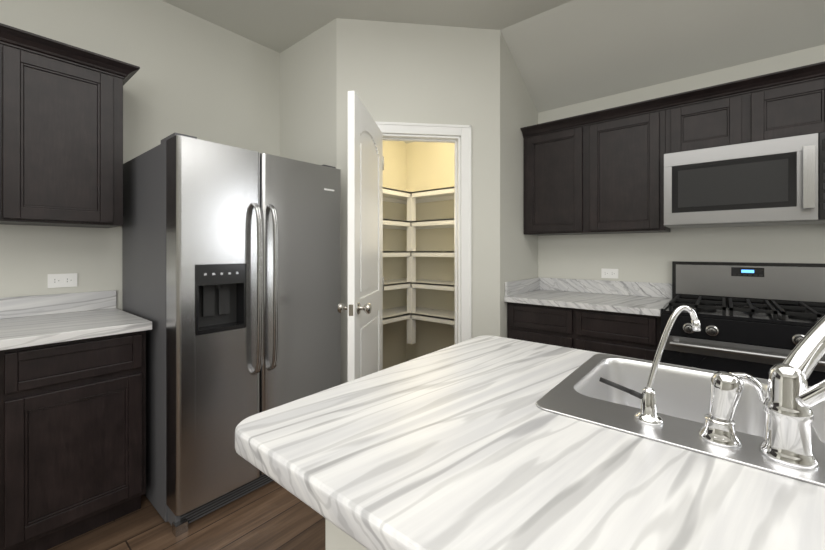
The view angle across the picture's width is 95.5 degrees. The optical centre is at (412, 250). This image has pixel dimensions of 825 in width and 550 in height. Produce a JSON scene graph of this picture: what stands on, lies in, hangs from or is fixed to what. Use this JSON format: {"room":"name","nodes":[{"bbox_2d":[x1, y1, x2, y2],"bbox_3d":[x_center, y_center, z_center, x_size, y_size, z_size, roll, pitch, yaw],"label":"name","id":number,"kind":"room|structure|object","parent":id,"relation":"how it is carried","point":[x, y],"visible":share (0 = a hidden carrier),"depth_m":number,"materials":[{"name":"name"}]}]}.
{"room":"kitchen","nodes":[
{"label":"kitchen","id":0,"kind":"room"},
{"bbox_2d":[0,0,279,309],"bbox_3d":[-2.257,-0.157,1.571,0.100,2.800,6.937,0,0,40],"label":"wall","id":1,"kind":"structure","parent":0,"point":[199,78],"depth_m":2.26,"materials":[{"name":"paint"}]},
{"bbox_2d":[0,23,23,224],"bbox_3d":[-2.008,-0.539,1.532,0.329,0.824,0.539,0,0,40],"label":"upper cabinet","id":2,"kind":"object","parent":1,"relation":"attached to","point":[11,38],"depth_m":1.61,"materials":[{"name":"brown wood"}]},
{"bbox_2d":[0,290,115,317],"bbox_3d":[-2.295,0.278,1.428,0.019,0.102,1.868,0,0,40],"label":"backsplash","id":3,"kind":"structure","parent":1,"relation":"attached to","point":[20,306],"depth_m":1.95,"materials":[{"name":"white stone"}]},
{"bbox_2d":[48,273,76,287],"bbox_3d":[-1.848,0.158,1.980,0.007,0.072,0.115,0,0,40],"label":"electrical outlet plate","id":4,"kind":"object","parent":1,"relation":"attached to","point":[62,280],"visible":1,"depth_m":1.98,"materials":[{"name":"white plastic"}]},
{"bbox_2d":[24,31,127,227],"bbox_3d":[-1.758,-0.539,1.833,0.329,0.824,0.493,0,0,40],"label":"upper cabinet","id":5,"kind":"object","parent":1,"relation":"attached to","point":[61,134],"depth_m":1.77,"materials":[{"name":"brown wood"}]},
{"bbox_2d":[48,480,324,549],"bbox_3d":[0.328,1.268,-0.560,6.800,0.050,6.957,0,0,40],"label":"floor","id":6,"kind":"structure","parent":0,"point":[273,515],"depth_m":1.67,"materials":[{"name":"wood"}]},
{"bbox_2d":[0,346,31,549],"bbox_3d":[-1.922,0.806,1.409,0.619,0.874,0.599,0,0,40],"label":"base cabinet","id":7,"kind":"object","parent":6,"relation":"on","point":[15,365],"depth_m":1.43,"materials":[{"name":"wood"}]},
{"bbox_2d":[32,330,145,549],"bbox_3d":[-1.642,0.806,1.746,0.619,0.874,0.524,0,0,40],"label":"base cabinet","id":8,"kind":"object","parent":6,"relation":"on","point":[72,415],"depth_m":1.59,"materials":[{"name":"wood"}]},
{"bbox_2d":[0,306,151,349],"bbox_3d":[-2.053,0.348,1.227,0.648,0.038,1.868,0,0,40],"label":"countertop","id":9,"kind":"structure","parent":8,"relation":"on","point":[37,329],"depth_m":1.65,"materials":[{"name":"white stone"}]},
{"bbox_2d":[122,133,340,536],"bbox_3d":[-1.022,0.361,2.209,0.916,1.764,0.910,0,0,40],"label":"fridge","id":10,"kind":"object","parent":6,"relation":"on","point":[231,273],"visible":0.92,"depth_m":1.82,"materials":[{"name":"grey metal"}]},
{"bbox_2d":[325,525,354,549],"bbox_3d":[1.020,0.808,0.274,2.380,0.869,0.869,0,0,40],"label":"kitchen island","id":11,"kind":"object","parent":6,"relation":"on","point":[332,542],"depth_m":0.69,"materials":[{"name":"paint"}]},
{"bbox_2d":[235,335,824,549],"bbox_3d":[0.959,0.351,0.271,2.590,0.044,1.003,0,0,40],"label":"island countertop","id":12,"kind":"structure","parent":11,"relation":"on","point":[445,448],"depth_m":0.56,"materials":[{"name":"white stone"}]},
{"bbox_2d":[527,352,824,488],"bbox_3d":[0.742,0.420,0.723,0.840,0.190,0.529,0,0,40],"label":"sink","id":13,"kind":"object","parent":12,"relation":"in","point":[598,389],"depth_m":0.78,"materials":[{"name":"silver metal"}]},
{"bbox_2d":[631,305,824,472],"bbox_3d":[0.622,0.183,0.649,0.397,0.281,0.204,0,0,40],"label":"faucet","id":14,"kind":"object","parent":12,"relation":"on","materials":[{"name":"silver metal"}]},
{"bbox_2d":[504,277,671,362],"bbox_3d":[1.225,0.735,2.636,0.940,1.016,0.648,0,0,40],"label":"base cabinet","id":15,"kind":"object","parent":6,"relation":"on","point":[620,318],"visible":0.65,"depth_m":2.47,"materials":[{"name":"wood"}]},
{"bbox_2d":[661,261,824,385],"bbox_3d":[1.855,0.658,2.059,0.756,1.170,0.729,0,0,40],"label":"range","id":16,"kind":"object","parent":6,"relation":"on","point":[758,319],"visible":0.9,"depth_m":2.01,"materials":[{"name":"black metal"}]},
{"bbox_2d":[280,18,336,168],"bbox_3d":[-0.745,-0.157,2.770,0.697,2.800,0.100,0,0,40],"label":"wall","id":17,"kind":"structure","parent":0,"point":[308,98],"depth_m":2.69,"materials":[{"name":"paint"}]},
{"bbox_2d":[162,0,571,52],"bbox_3d":[0.065,-1.582,-0.878,6.800,0.050,6.131,0,0,40],"label":"ceiling","id":18,"kind":"structure","parent":0,"point":[279,26],"depth_m":2.46,"materials":[{"name":"paint"}]},
{"bbox_2d":[337,18,499,383],"bbox_3d":[0.075,-0.157,2.637,1.321,2.800,0.115,0,0,-7],"label":"wall","id":19,"kind":"structure","parent":0,"point":[408,73],"depth_m":2.59,"materials":[{"name":"paint"}]},
{"bbox_2d":[338,91,383,381],"bbox_3d":[-0.245,0.222,2.175,0.428,2.018,0.605,0,0,40],"label":"pantry door","id":20,"kind":"structure","parent":19,"relation":"in","point":[364,307],"depth_m":2.05,"materials":[{"name":"white wood"}]},
{"bbox_2d":[375,121,470,344],"bbox_3d":[0.033,0.187,2.629,0.739,2.112,0.153,0,0,-7],"label":"door frame","id":21,"kind":"structure","parent":19,"relation":"attached to","point":[399,131],"depth_m":2.60,"materials":[{"name":"white wood"}]},
{"bbox_2d":[383,141,453,368],"bbox_3d":[0.005,-0.057,3.142,1.377,2.600,1.430,0,0,40],"label":"wall","id":22,"kind":"structure","parent":0,"point":[414,166],"depth_m":3.93,"materials":[{"name":"paint"}]},
{"bbox_2d":[383,187,410,343],"bbox_3d":[-0.375,0.168,3.470,0.360,1.469,1.396,0,0,40],"label":"shelf unit","id":23,"kind":"object","parent":22,"relation":"attached to","point":[395,314],"depth_m":3.62,"materials":[{"name":"white wood"}]},
{"bbox_2d":[411,186,453,343],"bbox_3d":[0.483,0.168,3.436,1.004,1.469,0.354,0,0,40],"label":"shelf unit","id":24,"kind":"object","parent":22,"relation":"attached to","point":[411,312],"depth_m":3.59,"materials":[{"name":"white wood"}]},
{"bbox_2d":[500,31,537,337],"bbox_3d":[0.799,-0.157,2.941,0.100,2.800,0.726,0,0,40],"label":"wall","id":25,"kind":"structure","parent":0,"point":[518,247],"depth_m":2.80,"materials":[{"name":"paint"}]},
{"bbox_2d":[404,0,824,143],"bbox_3d":[2.278,-1.363,1.792,6.800,0.488,0.806,0,0,40],"label":"ceiling","id":26,"kind":"structure","parent":0,"point":[572,52],"depth_m":2.41,"materials":[{"name":"paint"}]},
{"bbox_2d":[538,44,824,282],"bbox_3d":[2.504,-0.157,2.064,6.800,2.800,0.100,0,0,40],"label":"wall","id":27,"kind":"structure","parent":0,"point":[641,257],"depth_m":2.59,"materials":[{"name":"paint"}]},
{"bbox_2d":[520,113,591,235],"bbox_3d":[1.144,-0.539,2.910,0.464,0.824,0.329,0,0,40],"label":"upper cabinet","id":28,"kind":"object","parent":27,"relation":"attached to","point":[555,152],"depth_m":2.77,"materials":[{"name":"brown wood"}]},
{"bbox_2d":[601,268,617,278],"bbox_3d":[1.491,0.173,2.833,0.115,0.072,0.007,0,0,40],"label":"electrical outlet plate","id":29,"kind":"object","parent":27,"relation":"attached to","point":[609,273],"visible":1,"depth_m":2.83,"materials":[{"name":"white plastic"}]},
{"bbox_2d":[588,96,670,233],"bbox_3d":[1.502,-0.539,2.614,0.465,0.824,0.329,0,0,40],"label":"upper cabinet","id":30,"kind":"object","parent":27,"relation":"attached to","point":[600,172],"depth_m":2.47,"materials":[{"name":"brown wood"}]},
{"bbox_2d":[668,77,751,152],"bbox_3d":[1.827,-0.772,2.344,0.380,0.359,0.329,0,0,40],"label":"upper cabinet","id":31,"kind":"object","parent":27,"relation":"attached to","point":[716,115],"depth_m":2.20,"materials":[{"name":"brown wood"}]},
{"bbox_2d":[664,132,824,228],"bbox_3d":[1.932,-0.369,2.173,0.754,0.439,0.454,0,0,40],"label":"microwave","id":32,"kind":"object","parent":31,"relation":"attached to","point":[775,182],"visible":1,"depth_m":2.04,"materials":[{"name":"silver metal"}]},
{"bbox_2d":[752,61,824,141],"bbox_3d":[2.119,-0.772,2.101,0.380,0.359,0.329,0,0,40],"label":"upper cabinet","id":33,"kind":"object","parent":27,"relation":"attached to","point":[789,102],"depth_m":1.99,"materials":[{"name":"brown wood"}]}
]}

